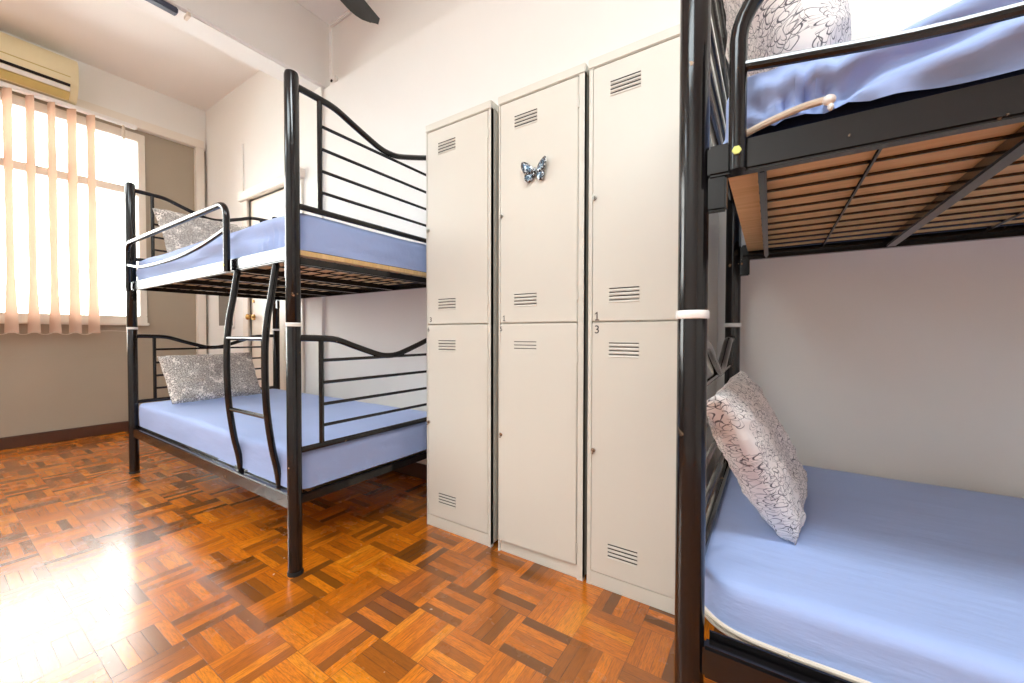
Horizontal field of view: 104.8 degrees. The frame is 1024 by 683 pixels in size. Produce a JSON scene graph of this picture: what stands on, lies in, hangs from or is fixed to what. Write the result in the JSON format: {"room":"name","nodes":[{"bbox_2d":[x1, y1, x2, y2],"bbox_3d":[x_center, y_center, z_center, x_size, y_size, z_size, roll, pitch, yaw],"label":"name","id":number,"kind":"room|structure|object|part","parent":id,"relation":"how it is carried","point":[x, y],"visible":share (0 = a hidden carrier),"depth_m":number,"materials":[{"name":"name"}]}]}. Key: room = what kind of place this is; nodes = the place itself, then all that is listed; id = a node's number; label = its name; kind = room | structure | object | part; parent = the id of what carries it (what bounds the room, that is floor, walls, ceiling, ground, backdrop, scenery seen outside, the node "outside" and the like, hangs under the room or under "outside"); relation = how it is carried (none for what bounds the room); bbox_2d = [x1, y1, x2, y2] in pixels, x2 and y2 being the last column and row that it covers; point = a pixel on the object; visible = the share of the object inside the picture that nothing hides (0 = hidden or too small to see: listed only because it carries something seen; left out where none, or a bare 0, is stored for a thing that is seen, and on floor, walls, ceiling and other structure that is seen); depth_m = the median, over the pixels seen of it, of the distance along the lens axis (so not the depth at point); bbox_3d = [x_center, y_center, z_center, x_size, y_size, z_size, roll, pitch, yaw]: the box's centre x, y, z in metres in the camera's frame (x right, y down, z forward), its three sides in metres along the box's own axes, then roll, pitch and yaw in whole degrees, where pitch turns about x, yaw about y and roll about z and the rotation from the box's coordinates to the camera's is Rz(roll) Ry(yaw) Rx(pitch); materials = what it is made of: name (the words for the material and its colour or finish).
{"room":"dormitory","nodes":[
{"label":"dormitory","id":0,"kind":"room"},
{"bbox_2d":[0,30,206,437],"bbox_3d":[-4.409,-0.769,2.279,0.210,3.200,4.400,1,1,33],"label":"wall","id":1,"kind":"structure","parent":0,"point":[39,394],"depth_m":3.46,"materials":[{"name":"beige paint"}]},
{"bbox_2d":[0,32,78,104],"bbox_3d":[-3.776,-2.087,2.837,0.206,0.333,0.865,1,1,33],"label":"air conditioner","id":2,"kind":"object","parent":1,"relation":"attached to","point":[23,64],"visible":0.92,"depth_m":2.98,"materials":[{"name":"beige plastic"}]},
{"bbox_2d":[0,421,139,449],"bbox_3d":[-4.367,0.786,2.209,0.032,0.092,4.285,1,1,33],"label":"baseboard","id":3,"kind":"structure","parent":1,"relation":"attached to","point":[17,441],"depth_m":3.22,"materials":[{"name":"brown wood"}]},
{"bbox_2d":[0,90,149,325],"bbox_3d":[-4.155,-1.004,2.551,0.110,1.750,2.700,1,1,33],"label":"window","id":4,"kind":"structure","parent":1,"relation":"in","point":[18,102],"depth_m":3.46,"materials":[{"name":"beige paint"}]},
{"bbox_2d":[0,81,136,340],"bbox_3d":[-4.081,-0.899,2.438,0.082,2.014,2.630,1,1,33],"label":"vertical blind","id":5,"kind":"object","parent":4,"relation":"attached to","point":[11,324],"visible":1,"depth_m":3.12,"materials":[{"name":"beige fabric"}]},
{"bbox_3d":[-3.819,-0.067,2.856,0.048,0.037,1.489,1,1,33],"label":"bead chain","id":6,"kind":"part","parent":5,"relation":"part of","materials":[{"name":"white plastic"}]},
{"bbox_3d":[-3.398,-0.906,3.462,0.021,1.995,0.022,1,1,33],"label":"pull cord","id":7,"kind":"part","parent":5,"relation":"part of","materials":[{"name":"white plastic"}]},
{"bbox_3d":[-4.127,-0.142,2.547,0.039,0.026,2.700,1,1,33],"label":"sill","id":8,"kind":"part","parent":4,"relation":"part of","materials":[{"name":"beige paint"}]},
{"bbox_2d":[76,99,206,353],"bbox_3d":[-4.334,-0.580,2.206,0.060,2.825,4.355,1,1,33],"label":"trim","id":9,"kind":"structure","parent":1,"relation":"attached to","point":[199,180],"depth_m":3.94,"materials":[{"name":"beige paint"}]},
{"bbox_2d":[0,0,258,110],"bbox_3d":[-3.565,-2.334,1.759,1.995,0.050,4.700,1,1,33],"label":"ceiling","id":10,"kind":"structure","parent":0,"point":[119,38],"depth_m":3.09,"materials":[{"name":"white paint"}]},
{"bbox_2d":[294,0,348,23],"bbox_3d":[-1.192,-2.386,0.203,7.870,0.120,4.700,1,1,33],"label":"ceiling","id":11,"kind":"structure","parent":0,"point":[327,11],"depth_m":2.81,"materials":[{"name":"white paint"}]},
{"bbox_2d":[125,0,329,91],"bbox_3d":[-2.663,-2.096,1.151,0.185,0.500,4.465,1,1,33],"label":"beam","id":12,"kind":"structure","parent":11,"relation":"attached to","point":[285,30],"depth_m":2.60,"materials":[{"name":"white paint"}]},
{"bbox_2d":[145,0,190,20],"bbox_3d":[-2.194,-1.851,1.736,0.055,0.054,1.250,1,1,33],"label":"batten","id":13,"kind":"object","parent":12,"relation":"attached to","point":[161,4],"visible":0.92,"depth_m":2.17,"materials":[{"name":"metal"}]},
{"bbox_2d":[167,0,331,87],"bbox_3d":[-2.565,-2.080,1.115,0.022,0.461,4.412,1,1,33],"label":"conduit","id":14,"kind":"object","parent":12,"relation":"attached to","point":[170,1],"visible":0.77,"depth_m":2.58,"materials":[{"name":"white plastic"}]},
{"bbox_2d":[340,0,379,23],"bbox_3d":[-0.908,-2.100,1.808,1.015,0.510,1.015,1,1,33],"label":"ceiling fan","id":15,"kind":"object","parent":11,"relation":"hanging from","point":[361,9],"visible":1,"depth_m":2.26,"materials":[{"name":"grey metal"}]},
{"bbox_2d":[0,431,726,682],"bbox_3d":[-1.198,0.933,0.263,7.870,0.120,4.700,1,1,33],"label":"floor","id":16,"kind":"structure","parent":0,"point":[173,570],"depth_m":1.34,"materials":[{"name":"brown wood"}]},
{"bbox_2d":[124,69,426,577],"bbox_3d":[-1.359,-0.076,2.304,1.954,1.823,0.936,1,1,33],"label":"bunk bed","id":17,"kind":"object","parent":16,"relation":"on","point":[291,274],"visible":0.8,"depth_m":1.67,"materials":[{"name":"black metal"}]},
{"bbox_3d":[-2.384,-0.087,2.473,0.049,1.811,0.049,1,1,33],"label":"post","id":18,"kind":"part","parent":17,"relation":"part of","materials":[{"name":"black metal"}]},
{"bbox_3d":[-1.777,-0.453,2.036,1.399,0.302,0.025,1,1,33],"label":"guard rail","id":19,"kind":"part","parent":17,"relation":"part of","materials":[{"name":"black metal"}]},
{"bbox_3d":[-2.147,-0.739,2.822,0.025,0.454,0.822,1,1,33],"label":"head panel","id":20,"kind":"part","parent":17,"relation":"part of","materials":[{"name":"black metal"}]},
{"bbox_3d":[-2.148,0.167,2.838,0.025,0.439,0.822,1,1,33],"label":"head panel","id":21,"kind":"part","parent":17,"relation":"part of","materials":[{"name":"black metal"}]},
{"bbox_3d":[-1.589,-0.331,1.948,1.856,0.051,0.026,1,1,33],"label":"rail","id":22,"kind":"part","parent":17,"relation":"part of","materials":[{"name":"black metal"}]},
{"bbox_3d":[-1.590,0.579,1.964,1.856,0.055,0.026,1,1,33],"label":"rail","id":23,"kind":"part","parent":17,"relation":"part of","materials":[{"name":"black metal"}]},
{"bbox_3d":[-1.186,0.128,1.679,0.025,0.862,0.075,1,1,33],"label":"ladder rail","id":24,"kind":"part","parent":17,"relation":"part of","materials":[{"name":"black metal"}]},
{"bbox_3d":[-0.914,0.132,1.500,0.025,0.862,0.075,1,1,33],"label":"ladder rail","id":25,"kind":"part","parent":17,"relation":"part of","materials":[{"name":"black metal"}]},
{"bbox_3d":[-1.912,-0.099,3.193,0.049,1.811,0.049,1,1,33],"label":"post","id":26,"kind":"part","parent":17,"relation":"part of","materials":[{"name":"black metal"}]},
{"bbox_2d":[136,213,425,280],"bbox_3d":[-1.353,-0.429,2.311,1.907,0.146,0.858,1,1,33],"label":"mattress","id":27,"kind":"object","parent":17,"relation":"on","point":[320,235],"visible":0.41,"depth_m":1.69,"materials":[{"name":"blue fabric"}]},
{"bbox_2d":[152,208,246,252],"bbox_3d":[-2.032,-0.681,2.671,0.186,0.319,0.584,1,1,33],"label":"pillow","id":28,"kind":"object","parent":27,"relation":"on","point":[199,229],"visible":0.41,"depth_m":2.52,"materials":[{"name":"grey fabric"}]},
{"bbox_2d":[139,389,426,488],"bbox_3d":[-1.355,0.468,2.329,1.908,0.152,0.849,1,1,33],"label":"mattress","id":29,"kind":"object","parent":17,"relation":"on","point":[202,425],"visible":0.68,"depth_m":1.90,"materials":[{"name":"blue fabric"}]},
{"bbox_2d":[157,352,261,403],"bbox_3d":[-2.002,0.231,2.645,0.220,0.298,0.539,1,1,33],"label":"pillow","id":30,"kind":"object","parent":29,"relation":"on","point":[189,378],"visible":0.91,"depth_m":2.56,"materials":[{"name":"grey fabric"}]},
{"bbox_3d":[-1.335,-0.345,2.296,1.852,0.018,0.801,1,1,33],"label":"board","id":31,"kind":"part","parent":17,"relation":"part of","materials":[{"name":"brown wood"}]},
{"bbox_3d":[-0.794,-0.065,1.432,0.049,1.811,0.049,1,1,33],"label":"post","id":32,"kind":"part","parent":17,"relation":"part of","materials":[{"name":"black metal"}]},
{"bbox_3d":[-1.117,-0.343,2.668,1.856,0.051,0.026,1,1,33],"label":"rail","id":33,"kind":"part","parent":17,"relation":"part of","materials":[{"name":"black metal"}]},
{"bbox_3d":[-0.557,-0.717,1.780,0.025,0.454,0.822,1,1,33],"label":"foot panel","id":34,"kind":"part","parent":17,"relation":"part of","materials":[{"name":"black metal"}]},
{"bbox_3d":[-0.562,-0.303,1.791,0.014,0.026,0.821,1,1,33],"label":"rail","id":35,"kind":"part","parent":17,"relation":"part of","materials":[{"name":"black metal"}]},
{"bbox_3d":[-0.559,0.189,1.797,0.025,0.439,0.822,1,1,33],"label":"foot panel","id":36,"kind":"part","parent":17,"relation":"part of","materials":[{"name":"black metal"}]},
{"bbox_3d":[-0.560,0.577,1.804,0.020,0.032,0.821,1,1,33],"label":"rail","id":37,"kind":"part","parent":17,"relation":"part of","materials":[{"name":"black metal"}]},
{"bbox_3d":[-1.333,0.568,2.343,1.825,0.012,0.746,1,1,33],"label":"board","id":38,"kind":"part","parent":17,"relation":"part of","materials":[{"name":"wood"}]},
{"bbox_2d":[426,100,498,546],"bbox_3d":[-0.141,-0.068,1.860,0.372,1.828,0.391,1,1,33],"label":"locker","id":39,"kind":"object","parent":16,"relation":"on","point":[462,148],"visible":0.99,"depth_m":1.69,"materials":[{"name":"beige metal"}]},
{"bbox_3d":[-0.240,0.362,1.723,0.342,0.870,0.012,1,1,33],"label":"door","id":40,"kind":"part","parent":39,"relation":"part of","materials":[{"name":"beige metal"}]},
{"bbox_3d":[-0.239,-0.510,1.707,0.342,0.866,0.012,1,1,33],"label":"door","id":41,"kind":"part","parent":39,"relation":"part of","materials":[{"name":"beige metal"}]},
{"bbox_2d":[498,63,588,580],"bbox_3d":[0.198,-0.062,1.639,0.373,1.826,0.391,1,1,33],"label":"locker","id":42,"kind":"object","parent":16,"relation":"on","point":[543,224],"visible":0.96,"depth_m":1.47,"materials":[{"name":"beige metal"}]},
{"bbox_2d":[521,156,545,182],"bbox_3d":[0.083,-0.639,1.470,0.106,0.080,0.018,1,1,33],"label":"ornament","id":43,"kind":"object","parent":42,"relation":"attached to","point":[526,168],"visible":1,"depth_m":1.47,"materials":[{"name":"metal"}]},
{"bbox_3d":[0.091,0.366,1.499,0.334,0.870,0.023,1,1,33],"label":"door","id":44,"kind":"part","parent":42,"relation":"part of","materials":[{"name":"beige metal"}]},
{"bbox_3d":[0.096,-0.504,1.488,0.334,0.864,0.012,1,1,33],"label":"door","id":45,"kind":"part","parent":42,"relation":"part of","materials":[{"name":"beige metal"}]},
{"bbox_2d":[586,24,719,614],"bbox_3d":[0.517,-0.059,1.429,0.371,1.828,0.391,1,1,33],"label":"locker","id":46,"kind":"object","parent":16,"relation":"on","point":[634,88],"visible":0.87,"depth_m":1.29,"materials":[{"name":"beige metal"}]},
{"bbox_3d":[0.418,0.371,1.292,0.328,0.870,0.012,1,1,33],"label":"door","id":47,"kind":"part","parent":46,"relation":"part of","materials":[{"name":"beige metal"}]},
{"bbox_3d":[0.419,-0.501,1.276,0.328,0.866,0.012,1,1,33],"label":"door","id":48,"kind":"part","parent":46,"relation":"part of","materials":[{"name":"beige metal"}]},
{"bbox_2d":[674,0,1023,682],"bbox_3d":[1.334,-0.038,0.506,1.954,1.823,0.936,1,1,33],"label":"bunk bed","id":49,"kind":"object","parent":16,"relation":"on","point":[946,167],"visible":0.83,"depth_m":0.66,"materials":[{"name":"black metal"}]},
{"bbox_3d":[0.309,-0.049,0.675,0.048,1.811,0.048,1,1,33],"label":"post","id":50,"kind":"part","parent":49,"relation":"part of","materials":[{"name":"black metal"}]},
{"bbox_3d":[0.545,0.204,1.040,0.025,0.439,0.822,1,1,33],"label":"head panel","id":51,"kind":"part","parent":49,"relation":"part of","materials":[{"name":"black metal"}]},
{"bbox_3d":[0.546,-0.701,1.024,0.025,0.454,0.822,1,1,33],"label":"head panel","id":52,"kind":"part","parent":49,"relation":"part of","materials":[{"name":"black metal"}]},
{"bbox_3d":[0.781,-0.061,1.395,0.048,1.811,0.048,1,1,33],"label":"post","id":53,"kind":"part","parent":49,"relation":"part of","materials":[{"name":"black metal"}]},
{"bbox_3d":[0.920,-0.406,0.235,1.388,0.297,0.025,1,1,33],"label":"guard rail","id":54,"kind":"part","parent":49,"relation":"part of","materials":[{"name":"black metal"}]},
{"bbox_3d":[1.103,0.550,0.165,1.856,0.055,0.026,1,1,33],"label":"rail","id":55,"kind":"part","parent":49,"relation":"part of","materials":[{"name":"black metal"}]},
{"bbox_2d":[705,465,1023,682],"bbox_3d":[1.353,0.475,0.557,1.909,0.105,0.866,1,1,33],"label":"mattress","id":56,"kind":"object","parent":49,"relation":"on","point":[883,580],"visible":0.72,"depth_m":0.70,"materials":[{"name":"blue fabric"}]},
{"bbox_2d":[707,371,807,544],"bbox_3d":[0.589,0.249,0.936,0.181,0.335,0.610,1,1,38],"label":"pillow","id":57,"kind":"object","parent":56,"relation":"on","point":[758,450],"visible":0.99,"depth_m":0.80,"materials":[{"name":"fabric"}]},
{"bbox_3d":[1.104,-0.285,0.150,1.856,0.050,0.026,1,1,33],"label":"rail","id":58,"kind":"part","parent":49,"relation":"part of","materials":[{"name":"black metal"}]},
{"bbox_2d":[723,0,1023,143],"bbox_3d":[1.356,-0.384,0.496,1.875,0.136,0.880,1,1,33],"label":"mattress","id":59,"kind":"object","parent":49,"relation":"on","point":[784,97],"visible":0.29,"depth_m":0.55,"materials":[{"name":"blue fabric"}]},
{"bbox_2d":[723,0,851,76],"bbox_3d":[0.625,-0.675,0.918,0.241,0.404,0.603,1,1,33],"label":"pillow","id":60,"kind":"object","parent":59,"relation":"on","point":[777,27],"visible":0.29,"depth_m":0.69,"materials":[{"name":"fabric"}]},
{"bbox_3d":[1.358,-0.300,0.499,1.852,0.018,0.801,1,1,33],"label":"board","id":61,"kind":"part","parent":49,"relation":"part of","materials":[{"name":"brown wood"}]},
{"bbox_3d":[1.576,-0.297,0.870,1.856,0.050,0.026,1,1,33],"label":"rail","id":62,"kind":"part","parent":49,"relation":"part of","materials":[{"name":"black metal"}]},
{"bbox_2d":[205,0,1023,497],"bbox_3d":[0.075,-0.758,2.079,7.570,3.200,0.220,1,1,33],"label":"wall","id":63,"kind":"structure","parent":0,"point":[900,363],"depth_m":1.46,"materials":[{"name":"white paint"}]},
{"bbox_2d":[217,296,234,328],"bbox_3d":[-2.764,-0.416,3.802,0.340,0.585,0.020,1,1,33],"label":"wall mirror","id":64,"kind":"object","parent":63,"relation":"attached to","point":[223,301],"visible":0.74,"depth_m":3.83,"materials":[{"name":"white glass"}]},
{"bbox_2d":[242,144,243,191],"bbox_3d":[-2.442,-1.564,3.576,0.013,0.450,0.013,-1,1,-34],"label":"cable","id":65,"kind":"object","parent":63,"relation":"attached to","point":[242,144],"visible":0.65,"depth_m":3.57,"materials":[{"name":"white plastic"}]},
{"bbox_2d":[237,167,304,392],"bbox_3d":[-2.027,-0.259,3.333,1.040,2.150,0.120,1,1,33],"label":"door","id":66,"kind":"structure","parent":63,"relation":"in","point":[268,206],"depth_m":3.37,"materials":[{"name":"beige paint"}]},
{"bbox_3d":[-2.329,-0.218,3.503,0.052,0.052,0.072,1,1,33],"label":"knob","id":67,"kind":"part","parent":66,"relation":"part of","materials":[{"name":"gold metal"}]},
{"bbox_2d":[330,75,337,84],"bbox_3d":[-1.325,-1.928,2.925,0.065,0.065,0.036,1,1,33],"label":"junction box","id":68,"kind":"object","parent":63,"relation":"attached to","point":[333,79],"visible":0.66,"depth_m":2.91,"materials":[{"name":"white plastic"}]},
{"bbox_2d":[329,0,368,27],"bbox_3d":[0.928,-2.330,1.450,5.490,0.030,0.022,1,1,33],"label":"trim","id":69,"kind":"structure","parent":63,"relation":"attached to","point":[348,12],"depth_m":2.87,"materials":[{"name":"white paint"}]},
{"bbox_2d":[393,462,426,479],"bbox_3d":[0.889,0.810,1.456,5.490,0.090,0.012,1,1,33],"label":"baseboard","id":70,"kind":"structure","parent":63,"relation":"attached to","point":[418,470],"depth_m":2.42,"materials":[{"name":"brown wood"}]}
]}

